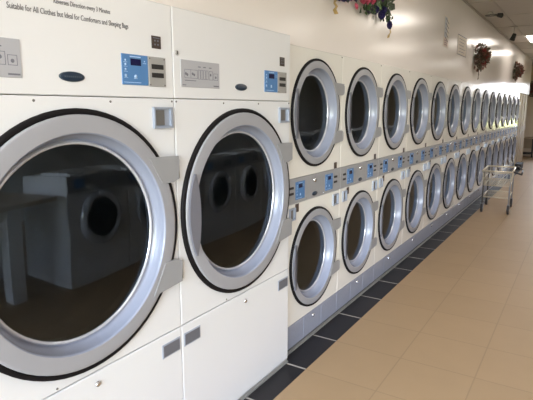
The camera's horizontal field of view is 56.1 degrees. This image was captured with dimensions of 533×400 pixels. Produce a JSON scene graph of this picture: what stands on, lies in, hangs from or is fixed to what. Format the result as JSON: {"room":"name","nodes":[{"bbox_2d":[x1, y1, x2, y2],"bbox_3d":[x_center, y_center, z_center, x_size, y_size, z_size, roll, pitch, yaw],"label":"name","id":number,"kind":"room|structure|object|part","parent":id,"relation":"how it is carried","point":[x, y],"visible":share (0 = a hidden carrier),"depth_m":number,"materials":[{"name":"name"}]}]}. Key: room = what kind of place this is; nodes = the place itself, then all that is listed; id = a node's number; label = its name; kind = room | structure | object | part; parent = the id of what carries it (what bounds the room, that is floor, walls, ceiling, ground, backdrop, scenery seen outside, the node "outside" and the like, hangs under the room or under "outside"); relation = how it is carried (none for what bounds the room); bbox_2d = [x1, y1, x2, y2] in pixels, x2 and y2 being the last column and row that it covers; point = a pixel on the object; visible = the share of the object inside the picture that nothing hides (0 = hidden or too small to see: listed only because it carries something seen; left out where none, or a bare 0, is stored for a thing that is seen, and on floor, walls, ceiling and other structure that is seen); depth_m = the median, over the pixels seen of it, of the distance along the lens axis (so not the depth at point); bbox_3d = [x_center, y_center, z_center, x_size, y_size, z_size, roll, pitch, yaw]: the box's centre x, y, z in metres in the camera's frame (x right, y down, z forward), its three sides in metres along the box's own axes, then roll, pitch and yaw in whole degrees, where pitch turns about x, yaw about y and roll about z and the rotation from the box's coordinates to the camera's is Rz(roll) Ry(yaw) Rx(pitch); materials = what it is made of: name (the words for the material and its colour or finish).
{"room":"laundry","nodes":[
{"label":"laundry","id":0,"kind":"room"},
{"bbox_2d":[149,0,531,94],"bbox_3d":[2.493,-1.151,6.794,0.154,2.955,19.600,6,12,32],"label":"wall","id":1,"kind":"structure","parent":0,"point":[415,41],"depth_m":4.44,"materials":[{"name":"white paint"}]},
{"bbox_2d":[333,0,394,37],"bbox_3d":[0.731,-1.444,3.670,0.129,0.384,1.152,7,13,35],"label":"flower garland","id":2,"kind":"object","parent":1,"relation":"attached to","point":[381,6],"visible":1,"depth_m":3.88,"materials":[{"name":"multicoloured plant"}]},
{"bbox_3d":[0.828,-1.440,3.795,0.067,0.066,0.035,-7,12,-33],"label":"flower","id":3,"kind":"part","parent":2,"relation":"part of","materials":[{"name":"green plant"}]},
{"bbox_3d":[0.901,-1.447,3.909,0.070,0.073,0.034,-5,12,-27],"label":"flower","id":4,"kind":"part","parent":2,"relation":"part of","materials":[{"name":"blue plant"}]},
{"bbox_3d":[1.006,-1.427,4.076,0.029,0.073,0.073,10,14,43],"label":"flower","id":5,"kind":"part","parent":2,"relation":"part of","materials":[{"name":"blue plant"}]},
{"bbox_2d":[443,15,449,47],"bbox_3d":[2.118,-1.979,5.886,0.003,0.350,0.260,6,12,32],"label":"notice","id":6,"kind":"object","parent":1,"relation":"attached to","point":[446,19],"visible":1,"depth_m":5.88,"materials":[{"name":"beige paper"}]},
{"bbox_2d":[457,34,466,57],"bbox_3d":[2.603,-2.048,6.656,0.003,0.250,0.560,6,12,32],"label":"notice","id":7,"kind":"object","parent":1,"relation":"attached to","point":[462,41],"visible":1,"depth_m":6.64,"materials":[{"name":"beige paper"}]},
{"bbox_2d":[474,41,491,79],"bbox_3d":[3.217,-2.064,7.426,0.234,0.560,0.537,6,12,32],"label":"bunch","id":8,"kind":"object","parent":1,"relation":"attached to","point":[483,56],"visible":1,"depth_m":7.36,"materials":[{"name":"brown plant"}]},
{"bbox_2d":[462,0,532,60],"bbox_3d":[2.565,-2.585,6.486,0.016,0.021,19.600,6,12,32],"label":"trim","id":9,"kind":"structure","parent":1,"relation":"attached to","point":[465,1],"depth_m":8.37,"materials":[{"name":"beige"}]},
{"bbox_2d":[469,0,532,57],"bbox_3d":[5.463,-2.477,5.851,5.604,0.006,21.600,6,12,32],"label":"trim","id":10,"kind":"structure","parent":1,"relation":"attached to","point":[494,2],"depth_m":7.72,"materials":[{"name":"beige"}]},
{"bbox_2d":[513,61,524,85],"bbox_3d":[5.693,-2.859,11.275,0.235,0.548,0.596,6,12,32],"label":"bunch","id":11,"kind":"object","parent":1,"relation":"attached to","point":[519,70],"visible":1,"depth_m":11.21,"materials":[{"name":"brown plant"}]},
{"bbox_2d":[273,156,532,399],"bbox_3d":[4.619,0.380,6.913,8.000,0.100,22.000,6,12,32],"label":"floor","id":12,"kind":"structure","parent":0,"point":[459,325],"depth_m":3.59,"materials":[{"name":"beige tile"}]},
{"bbox_2d":[0,0,182,399],"bbox_3d":[-1.128,0.214,2.069,1.224,1.967,0.958,6,12,32],"label":"dryer","id":13,"kind":"object","parent":12,"relation":"on","point":[91,270],"visible":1,"depth_m":1.98,"materials":[{"name":"grey metal"}]},
{"bbox_3d":[-0.798,-0.399,1.377,0.002,0.111,0.260,6,12,32],"label":"instruction plate","id":14,"kind":"part","parent":13,"relation":"part of","materials":[{"name":"grey"}]},
{"bbox_3d":[-0.642,-0.522,1.623,0.016,0.360,0.958,6,12,32],"label":"panel","id":15,"kind":"part","parent":13,"relation":"part of","materials":[{"name":"metal"}]},
{"bbox_3d":[-0.626,0.154,1.737,0.020,0.894,0.894,6,12,32],"label":"door","id":16,"kind":"part","parent":13,"relation":"part of","materials":[{"name":"paint"}]},
{"bbox_3d":[-0.642,0.923,1.887,0.016,0.580,0.958,6,12,32],"label":"lint panel","id":17,"kind":"part","parent":13,"relation":"part of","materials":[{"name":"metal"}]},
{"bbox_2d":[123,56,144,82],"bbox_3d":[-0.487,-0.484,1.859,0.001,0.096,0.114,6,12,32],"label":"control panel","id":18,"kind":"object","parent":13,"relation":"attached to","point":[133,66],"depth_m":1.85,"materials":[{"name":"blue plastic"}]},
{"bbox_3d":[-0.427,-0.610,1.937,0.003,0.047,0.049,6,12,32],"label":"rating plate","id":19,"kind":"part","parent":13,"relation":"part of","materials":[{"name":"brown"}]},
{"bbox_3d":[-0.427,-0.500,1.956,0.004,0.112,0.094,6,12,32],"label":"coin plate","id":20,"kind":"part","parent":13,"relation":"part of","materials":[{"name":"grey metal"}]},
{"bbox_2d":[170,6,292,399],"bbox_3d":[-0.615,0.067,2.870,1.224,1.967,0.958,6,12,32],"label":"dryer","id":21,"kind":"object","parent":12,"relation":"on","point":[231,79],"visible":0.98,"depth_m":2.58,"materials":[{"name":"grey metal"}]},
{"bbox_3d":[-0.315,0.070,2.200,0.014,0.368,0.074,6,12,32],"label":"handle","id":22,"kind":"part","parent":21,"relation":"part of","materials":[{"name":"grey paint"}]},
{"bbox_3d":[-0.285,-0.545,2.178,0.002,0.111,0.260,6,12,32],"label":"instruction plate","id":23,"kind":"part","parent":21,"relation":"part of","materials":[{"name":"grey"}]},
{"bbox_3d":[-0.130,-0.668,2.425,0.016,0.360,0.958,6,12,32],"label":"panel","id":24,"kind":"part","parent":21,"relation":"part of","materials":[{"name":"metal"}]},
{"bbox_3d":[-0.130,-0.001,2.546,0.016,0.991,0.958,6,12,32],"label":"panel","id":25,"kind":"part","parent":21,"relation":"part of","materials":[{"name":"metal"}]},
{"bbox_3d":[-0.130,0.777,2.688,0.016,0.580,0.958,6,12,32],"label":"lint panel","id":26,"kind":"part","parent":21,"relation":"part of","materials":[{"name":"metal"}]},
{"bbox_3d":[-0.113,0.008,2.538,0.020,0.894,0.894,6,12,32],"label":"door","id":27,"kind":"part","parent":21,"relation":"part of","materials":[{"name":"paint"}]},
{"bbox_3d":[0.086,-0.646,2.757,0.004,0.112,0.094,6,12,32],"label":"coin plate","id":28,"kind":"part","parent":21,"relation":"part of","materials":[{"name":"grey metal"}]},
{"bbox_3d":[0.086,-0.756,2.738,0.003,0.047,0.049,6,12,32],"label":"rating plate","id":29,"kind":"part","parent":21,"relation":"part of","materials":[{"name":"brown"}]},
{"bbox_2d":[287,44,344,355],"bbox_3d":[-0.130,-0.052,3.628,1.126,1.930,0.797,6,12,32],"label":"dryer","id":30,"kind":"object","parent":12,"relation":"on","point":[317,89],"visible":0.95,"depth_m":3.45,"materials":[{"name":"grey metal"}]},
{"bbox_3d":[0.179,0.431,3.155,0.014,0.295,0.036,6,12,32],"label":"handle","id":31,"kind":"part","parent":30,"relation":"part of","materials":[{"name":"grey paint"}]},
{"bbox_3d":[0.179,-0.514,2.983,0.014,0.295,0.036,6,12,32],"label":"handle","id":32,"kind":"part","parent":30,"relation":"part of","materials":[{"name":"grey paint"}]},
{"bbox_2d":[288,293,335,349],"bbox_3d":[0.315,0.841,3.506,0.018,0.153,0.797,6,12,32],"label":"panel","id":33,"kind":"object","parent":30,"relation":"attached to","point":[312,320],"depth_m":3.49,"materials":[{"name":"silver metal"}]},
{"bbox_3d":[0.317,0.372,3.419,0.016,0.794,0.796,6,12,32],"label":"panel","id":34,"kind":"part","parent":30,"relation":"part of","materials":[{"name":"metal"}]},
{"bbox_3d":[0.332,0.384,3.412,0.016,0.659,0.659,6,12,32],"label":"door","id":35,"kind":"part","parent":30,"relation":"part of","materials":[{"name":"paint"}]},
{"bbox_3d":[0.317,-0.564,3.248,0.016,0.786,0.796,6,12,32],"label":"panel","id":36,"kind":"part","parent":30,"relation":"part of","materials":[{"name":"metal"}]},
{"bbox_3d":[0.332,-0.561,3.240,0.016,0.659,0.659,6,12,32],"label":"door","id":37,"kind":"part","parent":30,"relation":"part of","materials":[{"name":"paint"}]},
{"bbox_2d":[335,56,382,314],"bbox_3d":[0.296,-0.174,4.294,1.126,1.930,0.797,6,12,32],"label":"dryer","id":38,"kind":"object","parent":12,"relation":"on","point":[360,110],"visible":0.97,"depth_m":4.08,"materials":[{"name":"grey metal"}]},
{"bbox_3d":[0.605,0.309,3.821,0.014,0.295,0.036,6,12,32],"label":"handle","id":39,"kind":"part","parent":38,"relation":"part of","materials":[{"name":"grey paint"}]},
{"bbox_3d":[0.605,-0.635,3.648,0.014,0.295,0.036,6,12,32],"label":"handle","id":40,"kind":"part","parent":38,"relation":"part of","materials":[{"name":"grey paint"}]},
{"bbox_2d":[336,265,373,310],"bbox_3d":[0.741,0.719,4.172,0.018,0.153,0.797,6,12,32],"label":"panel","id":41,"kind":"object","parent":38,"relation":"attached to","point":[356,286],"depth_m":4.13,"materials":[{"name":"silver metal"}]},
{"bbox_3d":[0.744,0.250,4.085,0.016,0.794,0.796,6,12,32],"label":"panel","id":42,"kind":"part","parent":38,"relation":"part of","materials":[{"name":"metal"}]},
{"bbox_3d":[0.758,0.262,4.078,0.016,0.659,0.659,6,12,32],"label":"door","id":43,"kind":"part","parent":38,"relation":"part of","materials":[{"name":"paint"}]},
{"bbox_3d":[0.744,-0.686,3.914,0.016,0.786,0.796,6,12,32],"label":"panel","id":44,"kind":"part","parent":38,"relation":"part of","materials":[{"name":"metal"}]},
{"bbox_3d":[0.758,-0.682,3.906,0.016,0.659,0.659,6,12,32],"label":"door","id":45,"kind":"part","parent":38,"relation":"part of","materials":[{"name":"paint"}]},
{"bbox_2d":[244,170,519,399],"bbox_3d":[2.263,0.422,6.399,0.201,0.001,16.220,6,12,32],"label":"trim","id":46,"kind":"structure","parent":12,"relation":"attached to","point":[302,357],"depth_m":3.83,"materials":[{"name":"black tile"}]},
{"bbox_2d":[372,64,410,283],"bbox_3d":[0.723,-0.295,4.960,1.126,1.930,0.797,6,12,32],"label":"dryer","id":47,"kind":"object","parent":12,"relation":"on","point":[395,81],"visible":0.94,"depth_m":4.75,"materials":[{"name":"grey metal"}]},
{"bbox_3d":[1.032,0.188,4.487,0.014,0.295,0.036,6,12,32],"label":"handle","id":48,"kind":"part","parent":47,"relation":"part of","materials":[{"name":"grey paint"}]},
{"bbox_3d":[1.032,-0.757,4.314,0.014,0.295,0.036,6,12,32],"label":"handle","id":49,"kind":"part","parent":47,"relation":"part of","materials":[{"name":"grey paint"}]},
{"bbox_2d":[373,245,400,280],"bbox_3d":[1.168,0.598,4.838,0.018,0.153,0.797,6,12,32],"label":"panel","id":50,"kind":"object","parent":47,"relation":"attached to","point":[391,259],"depth_m":4.80,"materials":[{"name":"silver metal"}]},
{"bbox_3d":[1.170,0.129,4.751,0.016,0.794,0.796,6,12,32],"label":"panel","id":51,"kind":"part","parent":47,"relation":"part of","materials":[{"name":"metal"}]},
{"bbox_3d":[1.185,0.141,4.744,0.016,0.659,0.659,6,12,32],"label":"door","id":52,"kind":"part","parent":47,"relation":"part of","materials":[{"name":"paint"}]},
{"bbox_3d":[1.170,-0.807,4.580,0.016,0.786,0.796,6,12,32],"label":"panel","id":53,"kind":"part","parent":47,"relation":"part of","materials":[{"name":"metal"}]},
{"bbox_3d":[1.185,-0.804,4.572,0.016,0.659,0.659,6,12,32],"label":"door","id":54,"kind":"part","parent":47,"relation":"part of","materials":[{"name":"paint"}]},
{"bbox_2d":[400,70,431,261],"bbox_3d":[1.149,-0.417,5.626,1.126,1.930,0.797,6,12,32],"label":"dryer","id":55,"kind":"object","parent":12,"relation":"on","point":[415,183],"visible":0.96,"depth_m":5.41,"materials":[{"name":"grey metal"}]},
{"bbox_3d":[1.458,0.066,5.152,0.014,0.295,0.036,6,12,32],"label":"handle","id":56,"kind":"part","parent":55,"relation":"part of","materials":[{"name":"grey paint"}]},
{"bbox_2d":[401,230,421,257],"bbox_3d":[1.594,0.476,5.504,0.018,0.153,0.797,6,12,32],"label":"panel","id":57,"kind":"object","parent":55,"relation":"attached to","point":[409,245],"depth_m":5.47,"materials":[{"name":"silver metal"}]},
{"bbox_3d":[1.458,-0.878,4.980,0.014,0.295,0.036,6,12,32],"label":"handle","id":58,"kind":"part","parent":55,"relation":"part of","materials":[{"name":"grey paint"}]},
{"bbox_3d":[1.597,0.007,5.417,0.016,0.794,0.796,6,12,32],"label":"panel","id":59,"kind":"part","parent":55,"relation":"part of","materials":[{"name":"metal"}]},
{"bbox_3d":[1.611,0.019,5.410,0.016,0.659,0.659,6,12,32],"label":"door","id":60,"kind":"part","parent":55,"relation":"part of","materials":[{"name":"paint"}]},
{"bbox_3d":[1.597,-0.929,5.246,0.016,0.786,0.796,6,12,32],"label":"panel","id":61,"kind":"part","parent":55,"relation":"part of","materials":[{"name":"metal"}]},
{"bbox_3d":[1.611,-0.925,5.237,0.016,0.659,0.659,6,12,32],"label":"door","id":62,"kind":"part","parent":55,"relation":"part of","materials":[{"name":"paint"}]},
{"bbox_2d":[421,75,448,243],"bbox_3d":[1.576,-0.538,6.292,1.126,1.930,0.797,6,12,32],"label":"dryer","id":63,"kind":"object","parent":12,"relation":"on","point":[434,174],"visible":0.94,"depth_m":6.08,"materials":[{"name":"grey metal"}]},
{"bbox_3d":[1.885,-0.055,5.818,0.014,0.295,0.036,6,12,32],"label":"handle","id":64,"kind":"part","parent":63,"relation":"part of","materials":[{"name":"grey paint"}]},
{"bbox_2d":[422,217,438,240],"bbox_3d":[2.021,0.355,6.170,0.018,0.153,0.797,6,12,32],"label":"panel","id":65,"kind":"object","parent":63,"relation":"attached to","point":[430,229],"depth_m":6.14,"materials":[{"name":"silver metal"}]},
{"bbox_3d":[2.023,-0.114,6.083,0.016,0.794,0.796,6,12,32],"label":"panel","id":66,"kind":"part","parent":63,"relation":"part of","materials":[{"name":"metal"}]},
{"bbox_3d":[1.885,-1.000,5.646,0.014,0.295,0.036,6,12,32],"label":"handle","id":67,"kind":"part","parent":63,"relation":"part of","materials":[{"name":"grey paint"}]},
{"bbox_3d":[2.038,-0.102,6.076,0.016,0.659,0.659,6,12,32],"label":"door","id":68,"kind":"part","parent":63,"relation":"part of","materials":[{"name":"paint"}]},
{"bbox_3d":[2.023,-1.050,5.912,0.016,0.786,0.796,6,12,32],"label":"panel","id":69,"kind":"part","parent":63,"relation":"part of","materials":[{"name":"metal"}]},
{"bbox_3d":[2.038,-1.047,5.903,0.016,0.659,0.659,6,12,32],"label":"door","id":70,"kind":"part","parent":63,"relation":"part of","materials":[{"name":"paint"}]},
{"bbox_2d":[438,79,461,229],"bbox_3d":[2.002,-0.660,6.958,1.126,1.930,0.797,6,12,32],"label":"dryer","id":71,"kind":"object","parent":12,"relation":"on","point":[448,190],"visible":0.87,"depth_m":6.74,"materials":[{"name":"grey metal"}]},
{"bbox_2d":[439,207,452,227],"bbox_3d":[2.447,0.233,6.836,0.018,0.153,0.797,6,12,32],"label":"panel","id":72,"kind":"object","parent":71,"relation":"attached to","point":[445,217],"depth_m":6.82,"materials":[{"name":"silver metal"}]},
{"bbox_3d":[2.450,-0.236,6.748,0.016,0.794,0.796,6,12,32],"label":"panel","id":73,"kind":"part","parent":71,"relation":"part of","materials":[{"name":"metal"}]},
{"bbox_3d":[2.464,-0.224,6.742,0.016,0.659,0.659,6,12,32],"label":"door","id":74,"kind":"part","parent":71,"relation":"part of","materials":[{"name":"paint"}]},
{"bbox_3d":[2.450,-1.172,6.578,0.016,0.786,0.796,6,12,32],"label":"panel","id":75,"kind":"part","parent":71,"relation":"part of","materials":[{"name":"metal"}]},
{"bbox_3d":[2.464,-1.168,6.569,0.016,0.659,0.659,6,12,32],"label":"door","id":76,"kind":"part","parent":71,"relation":"part of","materials":[{"name":"paint"}]},
{"bbox_2d":[452,82,472,218],"bbox_3d":[2.429,-0.781,7.624,1.126,1.930,0.797,6,12,32],"label":"dryer","id":77,"kind":"object","parent":12,"relation":"on","point":[462,163],"visible":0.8,"depth_m":7.40,"materials":[{"name":"grey metal"}]},
{"bbox_2d":[452,199,463,216],"bbox_3d":[2.873,0.112,7.502,0.018,0.153,0.797,6,12,32],"label":"grille","id":78,"kind":"object","parent":77,"relation":"attached to","point":[458,207],"depth_m":7.47,"materials":[{"name":"silver metal"}]},
{"bbox_3d":[2.876,-0.357,7.414,0.016,0.794,0.796,6,12,32],"label":"panel","id":79,"kind":"part","parent":77,"relation":"part of","materials":[{"name":"metal"}]},
{"bbox_3d":[2.890,-0.345,7.407,0.016,0.659,0.659,6,12,32],"label":"door","id":80,"kind":"part","parent":77,"relation":"part of","materials":[{"name":"paint"}]},
{"bbox_3d":[2.876,-1.293,7.244,0.016,0.786,0.796,6,12,32],"label":"panel","id":81,"kind":"part","parent":77,"relation":"part of","materials":[{"name":"metal"}]},
{"bbox_3d":[2.890,-1.290,7.235,0.016,0.659,0.659,6,12,32],"label":"door","id":82,"kind":"part","parent":77,"relation":"part of","materials":[{"name":"paint"}]},
{"bbox_2d":[463,84,482,209],"bbox_3d":[2.855,-0.903,8.290,1.126,1.930,0.797,6,12,32],"label":"dryer","id":83,"kind":"object","parent":12,"relation":"on","point":[471,177],"visible":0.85,"depth_m":8.07,"materials":[{"name":"grey metal"}]},
{"bbox_2d":[464,192,473,206],"bbox_3d":[3.300,-0.010,8.168,0.018,0.153,0.797,6,12,32],"label":"grille","id":84,"kind":"object","parent":83,"relation":"attached to","point":[468,200],"depth_m":8.14,"materials":[{"name":"silver metal"}]},
{"bbox_3d":[3.302,-0.479,8.080,0.016,0.794,0.796,6,12,32],"label":"panel","id":85,"kind":"part","parent":83,"relation":"part of","materials":[{"name":"metal"}]},
{"bbox_3d":[3.317,-0.467,8.073,0.016,0.659,0.659,6,12,32],"label":"door","id":86,"kind":"part","parent":83,"relation":"part of","materials":[{"name":"paint"}]},
{"bbox_3d":[3.302,-1.415,7.910,0.016,0.786,0.796,6,12,32],"label":"panel","id":87,"kind":"part","parent":83,"relation":"part of","materials":[{"name":"metal"}]},
{"bbox_3d":[3.317,-1.411,7.901,0.016,0.659,0.659,6,12,32],"label":"door","id":88,"kind":"part","parent":83,"relation":"part of","materials":[{"name":"paint"}]},
{"bbox_2d":[473,86,489,201],"bbox_3d":[3.281,-1.024,8.956,1.126,1.930,0.797,6,12,32],"label":"dryer","id":89,"kind":"object","parent":12,"relation":"on","point":[481,155],"visible":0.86,"depth_m":8.73,"materials":[{"name":"grey metal"}]},
{"bbox_2d":[474,186,481,198],"bbox_3d":[3.726,-0.131,8.833,0.018,0.153,0.797,6,12,32],"label":"grille","id":90,"kind":"object","parent":89,"relation":"attached to","point":[478,190],"depth_m":8.81,"materials":[{"name":"silver metal"}]},
{"bbox_3d":[3.729,-0.600,8.746,0.016,0.794,0.796,6,12,32],"label":"panel","id":91,"kind":"part","parent":89,"relation":"part of","materials":[{"name":"metal"}]},
{"bbox_3d":[3.743,-0.588,8.739,0.016,0.659,0.659,6,12,32],"label":"door","id":92,"kind":"part","parent":89,"relation":"part of","materials":[{"name":"paint"}]},
{"bbox_3d":[3.729,-1.536,8.575,0.016,0.786,0.796,6,12,32],"label":"panel","id":93,"kind":"part","parent":89,"relation":"part of","materials":[{"name":"metal"}]},
{"bbox_3d":[3.743,-1.533,8.567,0.016,0.659,0.659,6,12,32],"label":"door","id":94,"kind":"part","parent":89,"relation":"part of","materials":[{"name":"paint"}]},
{"bbox_2d":[481,88,496,194],"bbox_3d":[3.708,-1.146,9.621,1.126,1.930,0.797,6,12,32],"label":"dryer","id":95,"kind":"object","parent":12,"relation":"on","point":[493,101],"visible":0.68,"depth_m":9.38,"materials":[{"name":"grey metal"}]},
{"bbox_3d":[4.155,-0.722,9.412,0.016,0.794,0.796,6,12,32],"label":"panel","id":96,"kind":"part","parent":95,"relation":"part of","materials":[{"name":"metal"}]},
{"bbox_3d":[4.170,-0.710,9.405,0.016,0.659,0.659,6,12,32],"label":"door","id":97,"kind":"part","parent":95,"relation":"part of","materials":[{"name":"paint"}]},
{"bbox_3d":[4.155,-1.658,9.241,0.016,0.786,0.796,6,12,32],"label":"panel","id":98,"kind":"part","parent":95,"relation":"part of","materials":[{"name":"metal"}]},
{"bbox_3d":[4.170,-1.654,9.233,0.016,0.659,0.659,6,12,32],"label":"door","id":99,"kind":"part","parent":95,"relation":"part of","materials":[{"name":"paint"}]},
{"bbox_2d":[488,89,502,188],"bbox_3d":[4.134,-1.267,10.287,1.126,1.930,0.797,6,12,32],"label":"dryer","id":100,"kind":"object","parent":12,"relation":"on","point":[498,116],"visible":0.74,"depth_m":10.06,"materials":[{"name":"grey metal"}]},
{"bbox_3d":[4.582,-0.843,10.078,0.016,0.794,0.796,6,12,32],"label":"panel","id":101,"kind":"part","parent":100,"relation":"part of","materials":[{"name":"metal"}]},
{"bbox_3d":[4.582,-1.779,9.907,0.016,0.786,0.796,6,12,32],"label":"panel","id":102,"kind":"part","parent":100,"relation":"part of","materials":[{"name":"metal"}]},
{"bbox_3d":[4.596,-1.776,9.899,0.016,0.659,0.659,6,12,32],"label":"door","id":103,"kind":"part","parent":100,"relation":"part of","materials":[{"name":"paint"}]},
{"bbox_2d":[495,91,507,182],"bbox_3d":[4.561,-1.389,10.953,1.126,1.930,0.797,6,12,32],"label":"dryer","id":104,"kind":"object","parent":12,"relation":"on","point":[505,93],"visible":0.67,"depth_m":10.72,"materials":[{"name":"grey metal"}]},
{"bbox_3d":[5.008,-0.965,10.744,0.016,0.794,0.796,6,12,32],"label":"panel","id":105,"kind":"part","parent":104,"relation":"part of","materials":[{"name":"metal"}]},
{"bbox_3d":[5.008,-1.901,10.573,0.016,0.786,0.796,6,12,32],"label":"panel","id":106,"kind":"part","parent":104,"relation":"part of","materials":[{"name":"metal"}]},
{"bbox_2d":[480,165,523,213],"bbox_3d":[3.691,-0.177,7.830,0.555,0.667,0.820,6,12,29],"label":"cart","id":107,"kind":"object","parent":12,"relation":"on","point":[511,180],"visible":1,"depth_m":7.70,"materials":[{"name":"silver metal"}]},
{"bbox_3d":[3.312,-0.194,7.647,0.022,0.495,0.022,1,10,7],"label":"leg","id":108,"kind":"part","parent":107,"relation":"part of","materials":[{"name":"grey metal"}]},
{"bbox_2d":[483,167,513,186],"bbox_3d":[3.638,-0.373,7.825,0.416,0.226,0.766,6,12,29],"label":"basket","id":109,"kind":"object","parent":107,"relation":"on","point":[511,180],"depth_m":7.65,"materials":[{"name":"silver metal"}]},
{"bbox_3d":[3.631,-0.161,7.471,0.022,0.495,0.022,-8,13,-37],"label":"leg","id":110,"kind":"part","parent":107,"relation":"part of","materials":[{"name":"grey paint"}]},
{"bbox_3d":[3.964,-0.268,8.054,0.022,0.495,0.022,-8,13,-37],"label":"leg","id":111,"kind":"part","parent":107,"relation":"part of","materials":[{"name":"grey paint"}]},
{"bbox_3d":[3.882,-0.451,7.694,0.138,0.080,0.746,6,12,29],"label":"handle","id":112,"kind":"part","parent":107,"relation":"part of","materials":[{"name":"black plastic"}]},
{"bbox_2d":[500,92,512,178],"bbox_3d":[4.987,-1.510,11.619,1.126,1.930,0.797,6,12,32],"label":"dryer","id":113,"kind":"object","parent":12,"relation":"on","point":[509,98],"visible":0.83,"depth_m":11.39,"materials":[{"name":"grey metal"}]},
{"bbox_3d":[5.435,-2.022,11.239,0.016,0.786,0.796,6,12,32],"label":"panel","id":114,"kind":"part","parent":113,"relation":"part of","materials":[{"name":"metal"}]},
{"bbox_2d":[505,93,516,174],"bbox_3d":[5.413,-1.632,12.285,1.126,1.930,0.797,6,12,32],"label":"dryer","id":115,"kind":"object","parent":12,"relation":"on","point":[514,104],"visible":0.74,"depth_m":12.05,"materials":[{"name":"grey metal"}]},
{"bbox_3d":[5.861,-2.144,11.905,0.016,0.786,0.796,6,12,32],"label":"panel","id":116,"kind":"part","parent":115,"relation":"part of","materials":[{"name":"metal"}]},
{"bbox_2d":[510,94,519,171],"bbox_3d":[5.840,-1.753,12.951,1.126,1.930,0.797,6,12,32],"label":"dryer","id":117,"kind":"object","parent":12,"relation":"on","point":[514,140],"visible":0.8,"depth_m":12.71,"materials":[{"name":"grey metal"}]},
{"bbox_3d":[6.287,-2.265,12.571,0.016,0.786,0.796,6,12,32],"label":"panel","id":118,"kind":"part","parent":117,"relation":"part of","materials":[{"name":"metal"}]},
{"bbox_2d":[515,162,523,169],"bbox_3d":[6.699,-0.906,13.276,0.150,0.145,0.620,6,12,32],"label":"waste bin","id":119,"kind":"object","parent":12,"relation":"on","point":[520,164],"visible":0.86,"depth_m":13.06,"materials":[{"name":"black plastic"}]},
{"bbox_2d":[514,93,527,165],"bbox_3d":[6.753,-1.945,13.917,0.622,1.960,1.824,6,12,32],"label":"tall cabinet","id":120,"kind":"object","parent":12,"relation":"on","point":[523,97],"visible":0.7,"depth_m":13.74,"materials":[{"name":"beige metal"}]},
{"bbox_3d":[6.676,-1.851,13.262,0.016,1.890,0.560,6,12,32],"label":"door","id":121,"kind":"part","parent":120,"relation":"part of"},
{"bbox_3d":[6.996,-1.942,13.762,0.016,1.890,0.560,6,12,32],"label":"door","id":122,"kind":"part","parent":120,"relation":"part of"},
{"bbox_3d":[7.316,-2.033,14.261,0.016,1.890,0.560,6,12,32],"label":"door","id":123,"kind":"part","parent":120,"relation":"part of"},
{"bbox_2d":[523,137,532,157],"bbox_3d":[8.238,-1.798,16.789,1.350,0.640,0.620,6,12,32],"label":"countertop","id":124,"kind":"structure","parent":12,"relation":"on","point":[528,141],"depth_m":16.66,"materials":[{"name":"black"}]},
{"bbox_3d":[8.377,-1.941,16.987,1.350,0.330,0.100,6,12,32],"label":"panel","id":125,"kind":"part","parent":124,"relation":"part of","materials":[{"name":"brown wood"}]},
{"bbox_2d":[466,0,532,65],"bbox_3d":[4.619,-2.625,6.365,8.000,0.100,22.000,6,12,32],"label":"ceiling","id":126,"kind":"structure","parent":0,"point":[510,7],"depth_m":7.75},
{"bbox_2d":[485,12,502,17],"bbox_3d":[3.304,-2.682,7.269,0.250,0.098,0.134,6,12,32],"label":"spotlight","id":127,"kind":"object","parent":126,"relation":"attached to","point":[500,15],"visible":1,"depth_m":7.22,"materials":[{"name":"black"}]},
{"bbox_2d":[509,26,517,40],"bbox_3d":[4.226,-2.845,8.565,0.098,0.244,0.116,-5,11,-24],"label":"spotlight","id":128,"kind":"object","parent":126,"relation":"hanging from","point":[512,38],"visible":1,"depth_m":8.55,"materials":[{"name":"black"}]},
{"bbox_2d":[524,35,532,42],"bbox_3d":[5.498,-3.215,9.935,0.586,0.020,1.196,6,12,32],"label":"recessed light","id":129,"kind":"object","parent":126,"relation":"in","point":[529,38],"visible":1,"depth_m":9.92,"materials":[{"name":"white"}]},
{"bbox_2d":[523,66,532,155],"bbox_3d":[10.345,-2.788,15.764,7.800,2.955,0.200,6,12,32],"label":"wall","id":130,"kind":"structure","parent":0,"point":[529,116],"depth_m":16.68,"materials":[{"name":"beige paint"}]},
{"bbox_2d":[528,81,532,96],"bbox_3d":[8.690,-3.630,16.425,0.534,0.583,0.216,6,12,32],"label":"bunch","id":131,"kind":"object","parent":130,"relation":"attached to","point":[531,84],"visible":0.57,"depth_m":16.41,"materials":[{"name":"brown plant"}]}
]}

